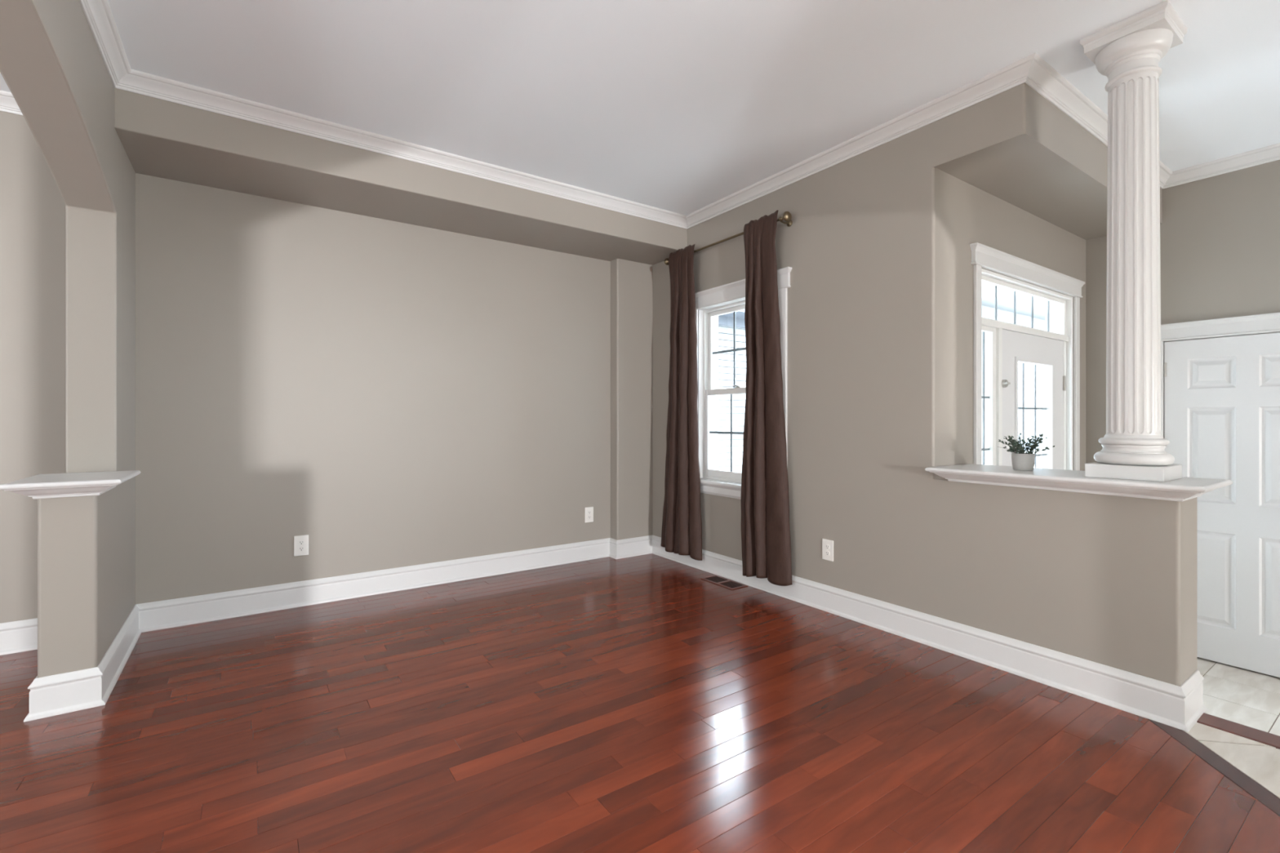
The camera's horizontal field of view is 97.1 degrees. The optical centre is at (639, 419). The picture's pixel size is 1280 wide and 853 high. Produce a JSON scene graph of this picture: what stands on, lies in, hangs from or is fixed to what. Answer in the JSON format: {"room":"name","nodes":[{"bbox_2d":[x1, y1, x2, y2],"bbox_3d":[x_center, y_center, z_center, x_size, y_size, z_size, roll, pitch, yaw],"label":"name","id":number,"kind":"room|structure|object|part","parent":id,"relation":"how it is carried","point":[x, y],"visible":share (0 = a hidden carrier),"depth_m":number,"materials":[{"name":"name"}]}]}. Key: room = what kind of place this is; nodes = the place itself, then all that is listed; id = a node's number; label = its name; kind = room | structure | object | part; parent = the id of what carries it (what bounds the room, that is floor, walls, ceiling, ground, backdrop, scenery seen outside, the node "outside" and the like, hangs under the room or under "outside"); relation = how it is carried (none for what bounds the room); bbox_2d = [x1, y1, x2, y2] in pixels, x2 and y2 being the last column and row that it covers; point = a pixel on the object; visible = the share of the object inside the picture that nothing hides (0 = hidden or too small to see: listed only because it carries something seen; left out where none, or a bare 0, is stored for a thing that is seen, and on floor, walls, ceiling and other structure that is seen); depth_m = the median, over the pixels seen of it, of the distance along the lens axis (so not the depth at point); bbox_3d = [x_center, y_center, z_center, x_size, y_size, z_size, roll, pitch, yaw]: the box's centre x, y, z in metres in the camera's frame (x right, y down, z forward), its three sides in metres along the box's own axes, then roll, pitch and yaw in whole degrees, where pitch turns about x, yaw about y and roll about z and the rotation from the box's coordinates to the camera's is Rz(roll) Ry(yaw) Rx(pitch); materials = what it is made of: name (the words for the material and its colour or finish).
{"room":"empty living room","nodes":[
{"label":"empty living room","id":0,"kind":"room"},
{"bbox_2d":[0,0,135,631],"bbox_3d":[-0.815,-0.223,0.125,0.173,2.785,7.133,0,0,-35],"label":"wall","id":1,"kind":"structure","parent":0,"point":[52,64],"depth_m":2.59,"materials":[{"name":"beige paint"}]},
{"bbox_2d":[23,604,141,722],"bbox_3d":[-2.564,1.094,2.653,0.231,0.152,0.985,0,0,-35],"label":"baseboard","id":2,"kind":"structure","parent":1,"relation":"attached to","point":[55,695],"depth_m":2.29,"materials":[{"name":"paint"}]},
{"bbox_2d":[79,0,130,88],"bbox_3d":[-1.232,-1.576,0.938,0.066,0.078,4.144,0,0,-35],"label":"crown molding","id":3,"kind":"structure","parent":1,"relation":"attached to","point":[99,15],"depth_m":2.33,"materials":[{"name":"paint"}]},
{"bbox_2d":[0,111,610,623],"bbox_3d":[-2.884,-0.172,3.128,7.415,2.885,0.160,0,0,-35],"label":"wall","id":4,"kind":"structure","parent":0,"point":[385,393],"depth_m":3.58,"materials":[{"name":"beige paint"}]},
{"bbox_2d":[0,89,23,115],"bbox_3d":[-3.055,-1.576,0.035,3.614,0.078,4.733,0,0,-35],"label":"crown molding","id":5,"kind":"structure","parent":4,"relation":"attached to","point":[8,104],"depth_m":2.82,"materials":[{"name":"paint"}]},
{"bbox_2d":[0,617,37,655],"bbox_3d":[-4.393,1.094,1.970,3.614,0.152,0.029,0,0,-35],"label":"baseboard","id":6,"kind":"structure","parent":4,"relation":"attached to","point":[20,636],"depth_m":2.84,"materials":[{"name":"paint"}]},
{"bbox_2d":[293,534,308,556],"bbox_3d":[-2.125,0.794,3.550,0.080,0.127,0.009,0,0,-35],"label":"wall outlet","id":7,"kind":"object","parent":4,"relation":"attached to","point":[300,542],"visible":1,"depth_m":3.55,"materials":[{"name":"plastic"}]},
{"bbox_2d":[298,546,304,551],"bbox_3d":[-2.124,0.814,3.548,0.029,0.029,0.004,0,0,-35],"label":"receptacle","id":8,"kind":"object","parent":7,"relation":"attached to","point":[300,548],"depth_m":3.55,"materials":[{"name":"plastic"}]},
{"bbox_2d":[298,540,304,545],"bbox_3d":[-2.124,0.774,3.548,0.029,0.029,0.004,0,0,-35],"label":"receptacle","id":9,"kind":"object","parent":7,"relation":"attached to","point":[300,542],"depth_m":3.55,"materials":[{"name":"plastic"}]},
{"bbox_2d":[136,535,652,632],"bbox_3d":[-1.323,1.094,4.025,3.428,0.152,0.141,0,0,-35],"label":"baseboard","id":10,"kind":"structure","parent":4,"relation":"attached to","point":[171,613],"depth_m":3.75,"materials":[{"name":"paint"}]},
{"bbox_2d":[585,506,593,522],"bbox_3d":[-0.424,0.799,4.727,0.080,0.127,0.009,0,0,-35],"label":"wall outlet","id":11,"kind":"object","parent":4,"relation":"attached to","point":[589,510],"visible":1,"depth_m":4.72,"materials":[{"name":"plastic"}]},
{"bbox_2d":[114,88,687,265],"bbox_3d":[-1.195,-1.484,3.840,3.428,0.262,0.589,0,0,-35],"label":"soffit","id":12,"kind":"structure","parent":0,"point":[160,138],"depth_m":3.34,"materials":[{"name":"beige paint"}]},
{"bbox_2d":[115,68,687,229],"bbox_3d":[-1.009,-1.576,3.571,3.428,0.078,0.066,0,0,-35],"label":"crown molding","id":13,"kind":"structure","parent":12,"relation":"attached to","point":[137,82],"depth_m":3.20,"materials":[{"name":"paint"}]},
{"bbox_2d":[610,258,652,540],"bbox_3d":[-0.072,-0.091,4.907,0.366,2.523,0.112,0,0,-35],"label":"wall","id":14,"kind":"structure","parent":0,"point":[631,282],"depth_m":4.84,"materials":[{"name":"beige paint"}]},
{"bbox_2d":[0,553,1279,852],"bbox_3d":[1.839,1.227,-3.786,7.518,0.126,16.880,0,0,-35],"label":"floor","id":15,"kind":"structure","parent":0,"point":[642,704],"depth_m":2.04,"materials":[{"name":"brown wood"}]},
{"bbox_2d":[37,484,118,677],"bbox_3d":[-2.428,0.740,2.458,0.174,0.860,0.451,0,0,-35],"label":"wall pier","id":16,"kind":"object","parent":15,"relation":"on","point":[77,537],"visible":0.73,"depth_m":2.28,"materials":[{"name":"beige paint"}]},
{"bbox_2d":[0,470,140,498],"bbox_3d":[-2.395,0.279,2.410,0.345,0.068,0.507,0,0,-35],"label":"ledge","id":17,"kind":"object","parent":16,"relation":"on","point":[92,483],"visible":1,"depth_m":2.26,"materials":[{"name":"paint"}]},
{"bbox_2d":[700,575,747,590],"bbox_3d":[0.600,1.167,4.050,0.152,0.005,0.330,0,0,-35],"label":"floor vent","id":18,"kind":"object","parent":15,"relation":"in","point":[731,584],"visible":1,"depth_m":4.04,"materials":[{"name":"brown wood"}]},
{"bbox_2d":[706,576,727,582],"bbox_3d":[0.555,1.168,4.115,0.112,0.004,0.129,0,0,-35],"label":"grille","id":19,"kind":"object","parent":18,"relation":"attached to","point":[710,579],"depth_m":4.11,"materials":[{"name":"metal"}]},
{"bbox_2d":[720,581,742,587],"bbox_3d":[0.644,1.168,3.986,0.112,0.004,0.129,0,0,-35],"label":"grille","id":20,"kind":"object","parent":18,"relation":"attached to","point":[724,584],"depth_m":3.99,"materials":[{"name":"metal"}]},
{"bbox_2d":[0,0,1279,215],"bbox_3d":[2.773,-1.675,-3.219,9.700,0.120,17.150,0,0,-35],"label":"ceiling","id":21,"kind":"structure","parent":0,"point":[682,107],"depth_m":2.58,"materials":[{"name":"paint"}]},
{"bbox_2d":[933,82,1162,239],"bbox_3d":[2.505,-1.460,3.353,2.105,0.309,0.418,0,0,-35],"label":"soffit","id":22,"kind":"object","parent":21,"relation":"attached to","point":[1014,145],"depth_m":2.91,"materials":[{"name":"beige paint"}]},
{"bbox_2d":[1025,52,1172,189],"bbox_3d":[2.616,-1.576,3.135,2.171,0.078,0.066,0,0,-35],"label":"crown molding","id":23,"kind":"structure","parent":22,"relation":"attached to","point":[1043,78],"depth_m":2.79,"materials":[{"name":"paint"}]},
{"bbox_2d":[652,122,1197,686],"bbox_3d":[1.115,0.114,3.746,0.265,3.457,3.691,0,0,-35],"label":"wall","id":24,"kind":"structure","parent":0,"point":[867,246],"depth_m":3.05,"materials":[{"name":"beige paint"}]},
{"bbox_2d":[664,211,792,265],"bbox_3d":[0.603,-1.296,4.151,0.116,0.068,1.306,0,0,-35],"label":"curtain rod","id":25,"kind":"object","parent":24,"relation":"attached to","point":[787,216],"visible":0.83,"depth_m":3.95,"materials":[{"name":"gold metal"}]},
{"bbox_2d":[660,244,702,560],"bbox_3d":[0.304,-0.138,4.515,0.100,2.447,0.486,0,0,-35],"label":"curtain","id":26,"kind":"object","parent":25,"relation":"hanging from","point":[682,522],"visible":1,"depth_m":4.43,"materials":[{"name":"brown fabric"}]},
{"bbox_3d":[0.586,-1.296,4.132,0.017,0.017,1.190,0,0,-35],"label":"rod","id":27,"kind":"part","parent":25,"relation":"part of","materials":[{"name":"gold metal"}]},
{"bbox_2d":[741,209,791,586],"bbox_3d":[0.820,-0.143,3.767,0.102,2.438,0.420,0,0,-35],"label":"curtain","id":28,"kind":"object","parent":25,"relation":"hanging from","point":[766,540],"visible":1,"depth_m":3.76,"materials":[{"name":"brown fabric"}]},
{"bbox_2d":[694,266,791,499],"bbox_3d":[0.762,-0.207,4.162,0.242,1.566,1.038,0,0,-35],"label":"window","id":29,"kind":"structure","parent":24,"relation":"in","point":[712,303],"depth_m":4.36,"materials":[{"name":"paint"}]},
{"bbox_3d":[0.794,-0.198,4.184,0.145,1.327,0.822,0,0,-35],"label":"frame","id":30,"kind":"part","parent":29,"relation":"part of","materials":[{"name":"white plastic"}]},
{"bbox_3d":[0.751,0.107,4.155,0.030,0.678,0.786,0,0,-35],"label":"sash","id":31,"kind":"part","parent":29,"relation":"part of","materials":[{"name":"white plastic"}]},
{"bbox_2d":[709,394,743,471],"bbox_3d":[0.757,0.103,4.157,0.007,0.581,0.727,0,0,-35],"label":"grille","id":32,"kind":"object","parent":29,"relation":"attached to","point":[731,433],"depth_m":4.26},
{"bbox_3d":[0.777,-0.517,4.173,0.030,0.651,0.786,0,0,-35],"label":"sash","id":33,"kind":"part","parent":29,"relation":"part of","materials":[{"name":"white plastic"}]},
{"bbox_2d":[712,311,746,387],"bbox_3d":[0.784,-0.521,4.176,0.007,0.579,0.727,0,0,-35],"label":"grille","id":34,"kind":"object","parent":29,"relation":"attached to","point":[717,313],"depth_m":4.29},
{"bbox_2d":[822,538,833,561],"bbox_3d":[1.148,0.800,3.458,0.009,0.127,0.080,0,0,-35],"label":"wall outlet","id":35,"kind":"object","parent":24,"relation":"attached to","point":[827,544],"visible":1,"depth_m":3.45,"materials":[{"name":"plastic"}]},
{"bbox_2d":[685,53,1035,228],"bbox_3d":[1.062,-1.576,3.532,0.066,0.078,2.486,0,0,-35],"label":"crown molding","id":36,"kind":"structure","parent":24,"relation":"attached to","point":[1011,76],"depth_m":3.13,"materials":[{"name":"paint"}]},
{"bbox_2d":[651,535,1207,732],"bbox_3d":[1.182,1.094,3.610,0.279,0.152,3.448,0,0,-35],"label":"baseboard","id":37,"kind":"structure","parent":24,"relation":"attached to","point":[1180,708],"depth_m":2.65,"materials":[{"name":"paint"}]},
{"bbox_2d":[924,463,1232,502],"bbox_3d":[1.921,0.279,2.580,0.437,0.068,1.026,0,0,-35],"label":"ledge","id":38,"kind":"object","parent":24,"relation":"on","point":[1183,489],"visible":1,"depth_m":2.39,"materials":[{"name":"paint"}]},
{"bbox_2d":[998,432,1054,471],"bbox_3d":[1.849,0.154,2.712,0.211,0.181,0.244,0,0,10],"label":"potted plant","id":39,"kind":"object","parent":38,"relation":"on","point":[1024,461],"visible":1,"depth_m":2.68,"materials":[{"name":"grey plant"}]},
{"bbox_3d":[1.841,0.204,2.718,0.094,0.081,0.094,0,0,-35],"label":"pot","id":40,"kind":"part","parent":39,"relation":"part of","materials":[{"name":"grey ceramic"}]},
{"bbox_2d":[1080,0,1187,482],"bbox_3d":[2.066,-0.685,2.371,0.280,1.860,0.280,0,0,-35],"label":"column","id":41,"kind":"structure","parent":38,"relation":"on","point":[1129,51],"depth_m":2.31,"materials":[{"name":"paint"}]},
{"bbox_2d":[952,176,1085,471],"bbox_3d":[2.416,-0.036,3.649,1.915,3.157,0.170,0,0,-35],"label":"wall","id":42,"kind":"structure","parent":0,"point":[980,216],"depth_m":3.24,"materials":[{"name":"beige paint"}]},
{"bbox_2d":[969,242,1084,470],"bbox_3d":[2.451,0.284,3.641,1.584,2.515,0.203,0,0,-35],"label":"door","id":43,"kind":"structure","parent":42,"relation":"in","point":[999,346],"depth_m":3.56,"materials":[{"name":"paint"}]},
{"bbox_2d":[982,331,989,464],"bbox_3d":[2.015,0.460,3.334,0.183,1.964,0.007,0,0,-35],"label":"grille","id":44,"kind":"object","parent":43,"relation":"attached to","point":[984,397],"depth_m":3.35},
{"bbox_2d":[995,285,1048,331],"bbox_3d":[2.482,-0.703,3.657,0.783,0.222,0.007,0,0,-35],"label":"grille","id":45,"kind":"object","parent":43,"relation":"attached to","point":[1015,288],"depth_m":3.63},
{"bbox_3d":[2.437,0.341,3.658,1.380,2.402,0.160,0,0,-35],"label":"frame","id":46,"kind":"part","parent":43,"relation":"part of","materials":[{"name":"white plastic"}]},
{"bbox_2d":[1017,363,1046,467],"bbox_3d":[2.540,0.372,3.688,0.550,1.495,0.006,0,0,-35],"label":"grille","id":47,"kind":"object","parent":43,"relation":"attached to","point":[1044,366],"depth_m":3.74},
{"bbox_3d":[2.544,0.372,3.683,0.574,1.519,0.060,0,0,-35],"label":"lite frame","id":48,"kind":"part","parent":43,"relation":"part of","materials":[{"name":"white paint"}]},
{"bbox_2d":[1085,160,1279,463],"bbox_3d":[7.291,-0.036,-1.577,0.160,3.157,14.312,0,0,-35],"label":"wall","id":49,"kind":"structure","parent":0,"point":[1220,234],"depth_m":3.61,"materials":[{"name":"beige paint"}]},
{"bbox_2d":[1160,312,1279,677],"bbox_3d":[3.752,0.457,3.483,0.226,2.170,0.980,0,0,-35],"label":"door","id":50,"kind":"structure","parent":49,"relation":"in","point":[1220,387],"depth_m":3.52,"materials":[{"name":"white paint"}]},
{"bbox_3d":[3.706,0.511,3.451,0.018,2.062,0.912,0,0,-35],"label":"casing","id":51,"kind":"part","parent":50,"relation":"part of","materials":[{"name":"paint"}]},
{"bbox_2d":[1162,142,1279,189],"bbox_3d":[4.920,-1.576,1.654,0.066,0.078,5.124,0,0,-35],"label":"crown molding","id":52,"kind":"structure","parent":49,"relation":"attached to","point":[1268,153],"depth_m":3.51,"materials":[{"name":"paint"}]},
{"bbox_2d":[1197,657,1279,736],"bbox_3d":[6.466,1.438,-2.142,2.200,0.447,14.320,0,0,-35],"label":"floor","id":53,"kind":"structure","parent":0,"point":[1246,697],"depth_m":3.16,"materials":[{"name":"beige tile"}]},
{"label":"outside","id":54,"kind":"structure","parent":0,"visible":0},
{"bbox_2d":[1025,448,1042,468],"bbox_3d":[12.119,1.845,20.539,36.700,0.150,60.000,0,0,-35],"label":"ground","id":55,"kind":"structure","parent":54,"point":[1039,459],"depth_m":24.28,"materials":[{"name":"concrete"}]},
{"bbox_2d":[718,310,746,472],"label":"window","id":56,"kind":"structure","parent":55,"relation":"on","point":[726,322],"depth_m":8.62,"materials":[{"name":"glass"}]},
{"bbox_2d":[982,285,1044,330],"bbox_3d":[4.362,0.160,6.263,7.700,3.220,1.860,0,0,-35],"label":"porch","id":57,"kind":"object","parent":55,"relation":"on","point":[1005,300],"visible":0.02,"depth_m":7.03,"materials":[{"name":"white"}]},
{"bbox_2d":[1017,363,1042,449],"bbox_3d":[19.372,-4.280,35.281,33.200,12.100,9.200,0,0,-35],"label":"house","id":58,"kind":"structure","parent":55,"relation":"on","point":[1028,369],"depth_m":32.52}
]}

